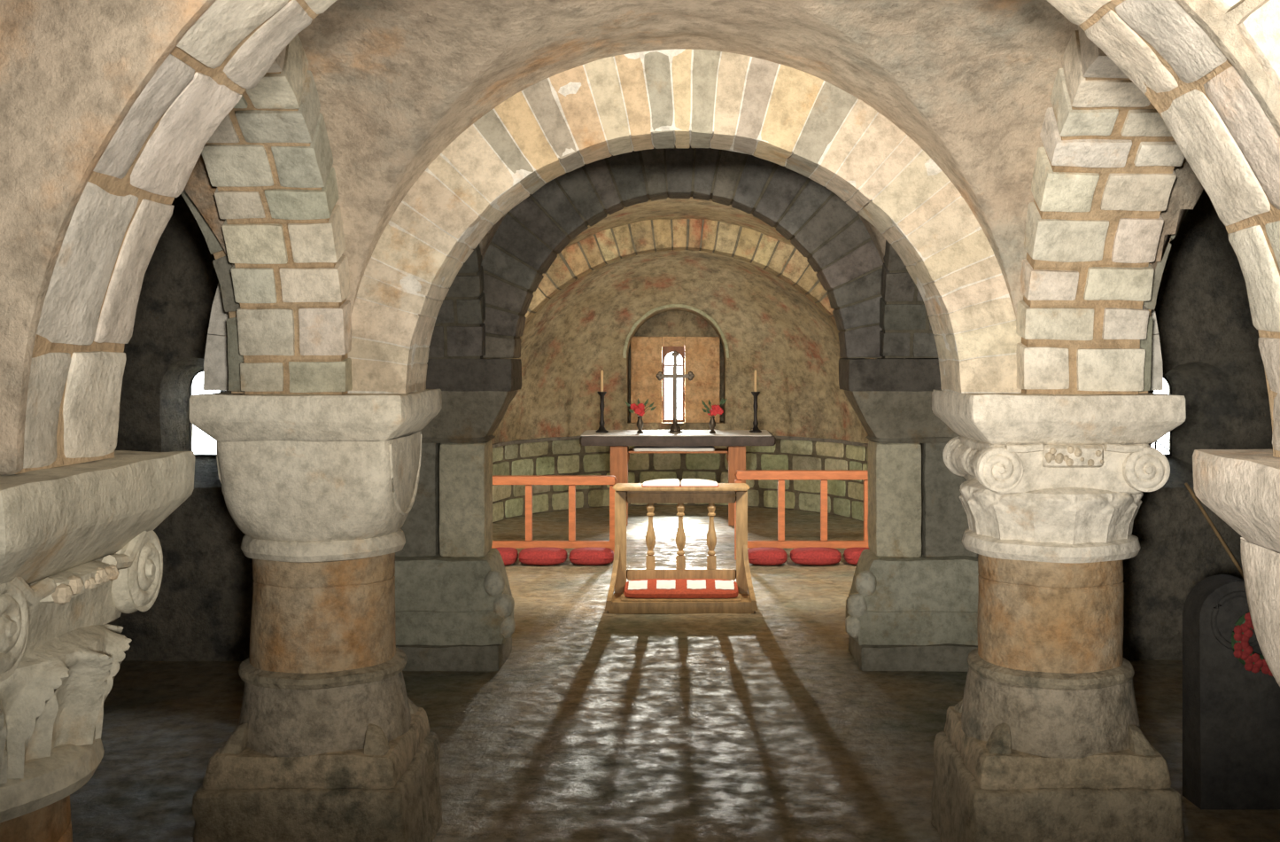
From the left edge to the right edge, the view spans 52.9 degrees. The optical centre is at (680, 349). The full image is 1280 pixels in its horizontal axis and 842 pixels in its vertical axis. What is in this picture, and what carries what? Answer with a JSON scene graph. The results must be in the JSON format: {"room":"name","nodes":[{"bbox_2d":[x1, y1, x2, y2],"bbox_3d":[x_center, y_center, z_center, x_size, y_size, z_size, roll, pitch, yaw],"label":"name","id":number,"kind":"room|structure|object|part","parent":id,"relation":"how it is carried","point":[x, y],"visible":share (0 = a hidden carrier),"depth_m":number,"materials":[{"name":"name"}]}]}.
{"room":"church","nodes":[
{"label":"church","id":0,"kind":"room"},
{"bbox_2d":[109,188,251,660],"bbox_3d":[-2.551,0.174,7.190,2.121,3.167,0.320,0,0,0],"label":"wall","id":1,"kind":"structure","parent":0,"point":[200,610],"depth_m":7.04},
{"bbox_2d":[189,370,221,456],"bbox_3d":[-2.700,0.358,7.310,0.187,0.498,0.016,0,0,0],"label":"window","id":2,"kind":"structure","parent":1,"relation":"in","point":[193,376],"depth_m":7.30,"materials":[{"name":"glass"}]},
{"bbox_2d":[71,504,1279,841],"bbox_3d":[0.000,1.700,5.600,7.600,0.012,18.400,0,0,0],"label":"floor","id":3,"kind":"structure","parent":0,"point":[597,725],"depth_m":5.83,"materials":[{"name":"grey stone"}]},
{"bbox_2d":[0,449,193,841],"bbox_3d":[-1.193,0.948,1.974,0.705,1.544,0.707,0,0,0],"label":"stone column","id":4,"kind":"structure","parent":3,"relation":"on","point":[80,548],"depth_m":1.93,"materials":[{"name":"stone"}]},
{"bbox_2d":[0,0,1279,475],"bbox_3d":[0.023,-0.627,1.978,3.223,1.614,0.378,0,0,0],"label":"stone arch","id":5,"kind":"object","parent":4,"relation":"on","point":[108,108],"visible":1,"depth_m":1.90,"materials":[{"name":"stone"}]},
{"bbox_2d":[188,388,442,841],"bbox_3d":[-1.201,0.928,4.333,0.707,1.582,0.705,0,0,0],"label":"stone column","id":6,"kind":"structure","parent":3,"relation":"on","point":[329,742],"depth_m":4.07,"materials":[{"name":"stone"}]},
{"bbox_2d":[180,187,245,393],"bbox_3d":[-2.460,-0.499,4.335,2.324,1.282,0.345,0,0,0],"label":"stone arch","id":7,"kind":"object","parent":6,"relation":"on","point":[222,266],"visible":0.07,"depth_m":4.17,"materials":[{"name":"grey stone"}]},
{"bbox_2d":[201,38,353,394],"bbox_3d":[-1.235,-0.433,3.160,0.347,1.153,2.299,0,0,0],"label":"stone arch","id":8,"kind":"object","parent":6,"relation":"on","point":[268,161],"visible":0.48,"depth_m":3.96,"materials":[{"name":"stone"}]},
{"bbox_2d":[394,357,522,670],"bbox_3d":[-1.308,0.881,7.064,0.858,1.672,0.537,0,0,0],"label":"stone pier","id":9,"kind":"object","parent":3,"relation":"on","point":[454,603],"visible":0.82,"depth_m":6.90,"materials":[{"name":"grey stone"}]},
{"bbox_2d":[427,240,486,358],"bbox_3d":[-1.235,-0.507,5.799,0.346,1.107,2.600,0,0,0],"label":"stone arch","id":10,"kind":"object","parent":9,"relation":"on","point":[459,332],"visible":0.11,"depth_m":6.90,"materials":[{"name":"grey stone"}]},
{"bbox_2d":[493,546,518,565],"bbox_3d":[-1.403,1.633,10.191,0.222,0.128,0.263,0,0,0],"label":"cushion","id":11,"kind":"object","parent":3,"relation":"on","point":[508,554],"visible":0.62,"depth_m":10.08,"materials":[{"name":"red fabric"}]},
{"bbox_2d":[518,546,566,565],"bbox_3d":[-1.090,1.633,10.191,0.378,0.128,0.263,0,0,0],"label":"cushion","id":12,"kind":"object","parent":3,"relation":"on","point":[546,555],"visible":1,"depth_m":10.07,"materials":[{"name":"red fabric"}]},
{"bbox_2d":[490,474,617,559],"bbox_3d":[-1.060,1.361,10.400,1.100,0.687,0.090,0,0,0],"label":"altar rail","id":13,"kind":"object","parent":3,"relation":"on","point":[528,480],"visible":0.65,"depth_m":10.37,"materials":[{"name":"orange wood"}]},
{"bbox_3d":[-1.226,1.317,10.400,0.054,0.467,0.054,0,0,0],"label":"post","id":14,"kind":"part","parent":13,"relation":"part of","materials":[{"name":"orange wood"}]},
{"bbox_3d":[-1.060,1.573,10.400,1.080,0.055,0.060,0,0,0],"label":"rail","id":15,"kind":"part","parent":13,"relation":"part of","materials":[{"name":"orange wood"}]},
{"bbox_3d":[-1.060,1.053,10.400,1.100,0.070,0.090,0,0,0],"label":"rail","id":16,"kind":"part","parent":13,"relation":"part of","materials":[{"name":"orange wood"}]},
{"bbox_3d":[-0.875,1.317,10.400,0.054,0.467,0.054,0,0,0],"label":"post","id":17,"kind":"part","parent":13,"relation":"part of","materials":[{"name":"orange wood"}]},
{"bbox_3d":[-0.545,1.394,10.400,0.054,0.622,0.054,0,0,0],"label":"post","id":18,"kind":"part","parent":13,"relation":"part of","materials":[{"name":"orange wood"}]},
{"bbox_2d":[568,546,613,565],"bbox_3d":[-0.703,1.633,10.191,0.351,0.128,0.263,0,0,0],"label":"cushion","id":19,"kind":"object","parent":3,"relation":"on","point":[593,555],"visible":1,"depth_m":10.07,"materials":[{"name":"red fabric"}]},
{"bbox_2d":[579,431,775,525],"bbox_3d":[-0.025,1.266,12.760,1.902,0.879,0.823,0,0,0],"label":"altar","id":20,"kind":"object","parent":3,"relation":"on","point":[620,452],"visible":0.62,"depth_m":12.36,"materials":[{"name":"grey stone"},{"name":"orange stained wood"}]},
{"bbox_2d":[633,445,714,450],"bbox_3d":[-0.061,0.964,12.598,0.801,0.031,0.348,0,0,0],"label":"linens","id":21,"kind":"object","parent":20,"relation":"on","point":[636,447],"visible":0.98,"depth_m":12.44,"materials":[{"name":"white fabric"}]},
{"bbox_2d":[580,429,772,435],"bbox_3d":[-0.040,0.822,12.730,1.850,0.014,0.800,0,0,0],"label":"altar cloth","id":22,"kind":"object","parent":20,"relation":"on","point":[588,432],"visible":0.94,"depth_m":12.65,"materials":[{"name":"white fabric"}]},
{"bbox_2d":[596,369,608,432],"bbox_3d":[-0.775,0.500,12.720,0.124,0.628,0.124,0,0,0],"label":"candlestick","id":23,"kind":"object","parent":22,"relation":"on","point":[601,393],"visible":1,"depth_m":12.70,"materials":[{"name":"metal"}]},
{"bbox_2d":[600,369,603,391],"bbox_3d":[-0.775,0.300,12.720,0.025,0.228,0.025,0,0,0],"label":"candle","id":24,"kind":"object","parent":23,"relation":"on","point":[601,372],"depth_m":12.71,"materials":[{"name":"wax"}]},
{"bbox_3d":[-0.775,0.613,12.720,0.124,0.402,0.124,0,0,0],"label":"stem","id":25,"kind":"part","parent":23,"relation":"part of","materials":[{"name":"metal"}]},
{"bbox_2d":[625,397,656,433],"bbox_3d":[-0.387,0.642,12.598,0.266,0.345,0.173,0,0,-37],"label":"flower vase","id":26,"kind":"object","parent":22,"relation":"on","point":[640,410],"visible":1,"depth_m":12.57,"materials":[{"name":"brown metal"}]},
{"bbox_2d":[656,350,694,432],"bbox_3d":[-0.050,0.409,12.720,0.384,0.810,0.150,0,0,0],"label":"cross","id":27,"kind":"object","parent":22,"relation":"on","point":[675,427],"visible":1,"depth_m":12.71,"materials":[{"name":"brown metal"}]},
{"bbox_2d":[701,397,726,433],"bbox_3d":[0.313,0.639,12.623,0.254,0.350,0.170,0,0,-13],"label":"flower vase","id":28,"kind":"object","parent":22,"relation":"on","point":[715,409],"visible":1,"depth_m":12.57,"materials":[{"name":"brown metal"}]},
{"bbox_2d":[749,370,761,432],"bbox_3d":[0.745,0.500,12.720,0.124,0.628,0.124,0,0,0],"label":"candlestick","id":29,"kind":"object","parent":22,"relation":"on","point":[755,393],"visible":1,"depth_m":12.70,"materials":[{"name":"metal"}]},
{"bbox_2d":[753,370,756,391],"bbox_3d":[0.745,0.306,12.720,0.024,0.215,0.024,0,0,15],"label":"candle","id":30,"kind":"object","parent":29,"relation":"on","point":[755,372],"depth_m":12.71,"materials":[{"name":"wax"}]},
{"bbox_3d":[0.745,0.613,12.720,0.124,0.402,0.124,0,0,0],"label":"stem","id":31,"kind":"part","parent":29,"relation":"part of","materials":[{"name":"metal"}]},
{"bbox_2d":[628,448,728,452],"bbox_3d":[-0.022,0.989,12.625,0.985,0.022,0.350,0,0,0],"label":"shelf","id":32,"kind":"object","parent":20,"relation":"attached to","point":[717,450],"depth_m":12.45,"materials":[{"name":"wood"}]},
{"bbox_2d":[605,482,757,612],"bbox_3d":[0.006,1.304,8.527,0.984,0.792,0.505,0,0,0],"label":"desk","id":33,"kind":"object","parent":3,"relation":"on","point":[616,601],"visible":0.98,"depth_m":8.58,"materials":[{"name":"brown wood"}]},
{"bbox_3d":[-0.424,1.307,8.510,0.124,0.746,0.460,0,0,0],"label":"panel","id":34,"kind":"part","parent":33,"relation":"part of","materials":[{"name":"brown wood"}]},
{"bbox_2d":[641,478,719,486],"bbox_3d":[0.000,0.891,8.640,0.520,0.033,0.230,0,0,0],"label":"open book","id":35,"kind":"object","parent":33,"relation":"on","point":[665,482],"visible":1,"depth_m":8.53,"materials":[{"name":"white paper"}]},
{"bbox_2d":[623,578,738,597],"bbox_3d":[0.006,1.569,8.460,0.751,0.092,0.252,0,0,0],"label":"kneeler","id":36,"kind":"object","parent":33,"relation":"on","point":[642,587],"visible":1,"depth_m":8.38,"materials":[{"name":"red fabric"}]},
{"bbox_3d":[0.006,1.504,8.620,0.740,0.072,0.044,0,0,0],"label":"rail","id":37,"kind":"part","parent":33,"relation":"part of","materials":[{"name":"brown wood"}]},
{"bbox_3d":[0.436,1.307,8.510,0.124,0.746,0.460,0,0,0],"label":"panel","id":38,"kind":"part","parent":33,"relation":"part of","materials":[{"name":"brown wood"}]},
{"bbox_2d":[747,546,787,565],"bbox_3d":[0.682,1.633,10.191,0.324,0.128,0.263,0,0,0],"label":"cushion","id":39,"kind":"object","parent":3,"relation":"on","point":[767,555],"visible":0.88,"depth_m":10.07,"materials":[{"name":"red fabric"}]},
{"bbox_2d":[734,470,868,559],"bbox_3d":[1.028,1.340,10.400,1.185,0.730,0.090,0,0,0],"label":"altar rail","id":40,"kind":"object","parent":3,"relation":"on","point":[780,476],"visible":0.7,"depth_m":10.37,"materials":[{"name":"orange wood"}]},
{"bbox_3d":[0.466,1.373,10.400,0.054,0.665,0.054,0,0,0],"label":"post","id":41,"kind":"part","parent":40,"relation":"part of","materials":[{"name":"orange wood"}]},
{"bbox_3d":[0.818,1.295,10.400,0.054,0.510,0.054,0,0,0],"label":"post","id":42,"kind":"part","parent":40,"relation":"part of","materials":[{"name":"orange wood"}]},
{"bbox_3d":[1.028,1.010,10.400,1.185,0.070,0.090,0,0,0],"label":"rail","id":43,"kind":"part","parent":40,"relation":"part of","materials":[{"name":"orange wood"}]},
{"bbox_3d":[1.028,1.573,10.400,1.165,0.055,0.060,0,0,0],"label":"rail","id":44,"kind":"part","parent":40,"relation":"part of","materials":[{"name":"orange wood"}]},
{"bbox_3d":[1.162,1.295,10.400,0.054,0.510,0.054,0,0,0],"label":"post","id":45,"kind":"part","parent":40,"relation":"part of","materials":[{"name":"orange wood"}]},
{"bbox_3d":[1.513,1.373,10.400,0.054,0.665,0.054,0,0,0],"label":"post","id":46,"kind":"part","parent":40,"relation":"part of","materials":[{"name":"orange wood"}]},
{"bbox_2d":[790,546,841,565],"bbox_3d":[1.073,1.633,10.191,0.399,0.128,0.263,0,0,0],"label":"cushion","id":47,"kind":"object","parent":3,"relation":"on","point":[816,555],"visible":1,"depth_m":10.07,"materials":[{"name":"red fabric"}]},
{"bbox_2d":[843,546,869,564],"bbox_3d":[1.428,1.633,10.191,0.256,0.128,0.263,0,0,0],"label":"cushion","id":48,"kind":"object","parent":3,"relation":"on","point":[852,555],"visible":0.49,"depth_m":10.09,"materials":[{"name":"red fabric"}]},
{"bbox_2d":[838,357,977,671],"bbox_3d":[1.308,0.881,7.064,0.858,1.669,0.539,0,0,0],"label":"stone pier","id":49,"kind":"object","parent":3,"relation":"on","point":[911,604],"visible":0.77,"depth_m":6.90,"materials":[{"name":"grey stone"}]},
{"bbox_2d":[480,146,883,357],"bbox_3d":[0.001,-0.591,7.191,2.542,1.273,0.317,0,0,0],"label":"stone arch","id":50,"kind":"object","parent":49,"relation":"on","point":[836,244],"visible":0.66,"depth_m":7.04,"materials":[{"name":"grey stone"}]},
{"bbox_2d":[879,240,938,358],"bbox_3d":[1.285,-0.507,5.800,0.396,1.109,2.603,0,0,0],"label":"stone arch","id":51,"kind":"object","parent":49,"relation":"on","point":[907,332],"visible":0.11,"depth_m":6.89,"materials":[{"name":"grey stone"}]},
{"bbox_2d":[928,388,1185,841],"bbox_3d":[1.244,0.928,4.333,0.707,1.582,0.705,0,0,0],"label":"stone column","id":52,"kind":"structure","parent":3,"relation":"on","point":[1045,740],"depth_m":4.08,"materials":[{"name":"stone"}]},
{"bbox_2d":[347,48,1021,393],"bbox_3d":[0.010,-0.421,4.335,2.379,1.128,0.340,0,0,0],"label":"stone arch","id":53,"kind":"object","parent":52,"relation":"on","point":[565,121],"visible":0.85,"depth_m":4.17,"materials":[{"name":"stone"}]},
{"bbox_2d":[1015,22,1185,394],"bbox_3d":[1.285,-0.433,3.160,0.397,1.153,2.303,0,0,0],"label":"stone arch","id":54,"kind":"object","parent":52,"relation":"on","point":[1104,174],"visible":0.59,"depth_m":3.94,"materials":[{"name":"stone"}]},
{"bbox_2d":[1139,217,1183,392],"bbox_3d":[2.520,-0.499,4.336,2.322,1.282,0.346,0,0,0],"label":"stone arch","id":55,"kind":"object","parent":52,"relation":"on","point":[1144,343],"visible":0.05,"depth_m":4.17,"materials":[{"name":"grey stone"}]},
{"bbox_2d":[1184,481,1243,577],"bbox_3d":[2.967,1.211,6.709,0.022,0.978,0.753,0,0,-34],"label":"wooden pole","id":56,"kind":"object","parent":3,"relation":"on","point":[1187,485],"visible":0.63,"depth_m":6.87,"materials":[{"name":"brown wood"}]},
{"bbox_2d":[1181,573,1279,809],"bbox_3d":[2.070,1.277,4.823,0.306,0.849,0.178,0,0,0],"label":"stone","id":57,"kind":"object","parent":3,"relation":"on","point":[1230,756],"visible":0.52,"depth_m":4.75,"materials":[{"name":"black stone"}]},
{"bbox_2d":[1231,611,1272,675],"bbox_3d":[2.135,1.060,4.696,0.247,0.251,0.069,0,0,0],"label":"wreath","id":58,"kind":"object","parent":57,"relation":"attached to","point":[1253,662],"visible":0.62,"depth_m":4.67,"materials":[{"name":"red plant"}]},
{"bbox_2d":[1194,449,1279,690],"bbox_3d":[1.247,0.948,1.974,0.705,1.544,0.707,0,0,0],"label":"stone column","id":59,"kind":"structure","parent":3,"relation":"on","point":[1242,488],"depth_m":2.12,"materials":[{"name":"stone"}]},
{"bbox_2d":[491,249,868,443],"bbox_3d":[0.002,-0.466,13.613,5.663,2.848,2.840,0,0,0],"label":"wall","id":60,"kind":"structure","parent":0,"point":[770,328],"depth_m":13.33,"materials":[{"name":"beige paint"}]},
{"bbox_2d":[630,336,720,422],"bbox_3d":[-0.055,0.365,14.348,0.984,1.034,0.340,0,0,0],"label":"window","id":61,"kind":"structure","parent":60,"relation":"in","point":[701,355],"depth_m":14.18,"materials":[{"name":"stone"}]},
{"bbox_3d":[-0.075,0.385,14.235,0.250,0.850,0.050,0,0,0],"label":"frame","id":62,"kind":"part","parent":61,"relation":"part of","materials":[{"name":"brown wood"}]},
{"bbox_3d":[-0.075,0.390,14.254,0.204,0.760,0.005,0,0,0],"label":"pane","id":63,"kind":"part","parent":61,"relation":"part of","materials":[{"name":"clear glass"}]},
{"bbox_2d":[623,303,729,357],"bbox_3d":[-0.044,-0.198,13.647,1.129,0.572,0.506,0,0,0],"label":"trim","id":64,"kind":"structure","parent":60,"relation":"attached to","point":[664,306],"depth_m":13.52,"materials":[{"name":"beige stone"}]},
{"bbox_2d":[524,217,837,326],"bbox_3d":[0.001,-0.149,12.000,4.361,2.182,0.437,0,0,0],"label":"stone arch","id":65,"kind":"object","parent":60,"relation":"attached to","point":[596,251],"visible":0.38,"depth_m":11.79,"materials":[{"name":"beige stone"}]},
{"bbox_2d":[564,196,796,249],"bbox_3d":[-0.001,0.247,9.601,4.324,2.929,4.622,0,0,0],"label":"ceiling","id":66,"kind":"structure","parent":0,"point":[685,208],"depth_m":11.17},
{"bbox_2d":[492,438,868,522],"bbox_3d":[0.000,1.325,12.979,4.406,0.790,2.326,0,0,0],"label":"wall","id":67,"kind":"structure","parent":0,"point":[845,497],"depth_m":13.59,"materials":[{"name":"stone"}]},
{"bbox_2d":[492,435,868,448],"bbox_3d":[0.000,0.935,13.180,3.920,0.041,1.964,0,0,0],"label":"trim","id":68,"kind":"structure","parent":67,"relation":"attached to","point":[538,439],"depth_m":13.29,"materials":[{"name":"stone"}]},
{"bbox_2d":[203,281,1163,389],"bbox_3d":[0.010,-0.592,3.168,3.335,1.551,2.683,0,0,0],"label":"wall","id":69,"kind":"structure","parent":0,"point":[216,355],"depth_m":4.46,"materials":[{"name":"stone"}]},
{"bbox_2d":[182,0,1203,317],"bbox_3d":[-0.041,-0.761,4.349,8.266,1.879,16.229,0,0,0],"label":"ceiling","id":70,"kind":"structure","parent":0,"point":[971,82],"depth_m":3.77,"materials":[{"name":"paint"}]},
{"bbox_2d":[976,189,1272,659],"bbox_3d":[2.576,0.175,7.191,2.070,3.170,0.323,0,0,0],"label":"wall","id":71,"kind":"structure","parent":0,"point":[1211,355],"depth_m":7.04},
{"bbox_2d":[1150,376,1171,456],"bbox_3d":[2.705,0.371,7.310,0.187,0.473,0.016,0,0,0],"label":"window","id":72,"kind":"structure","parent":71,"relation":"in","point":[1164,377],"depth_m":7.31,"materials":[{"name":"glass"}]}
]}

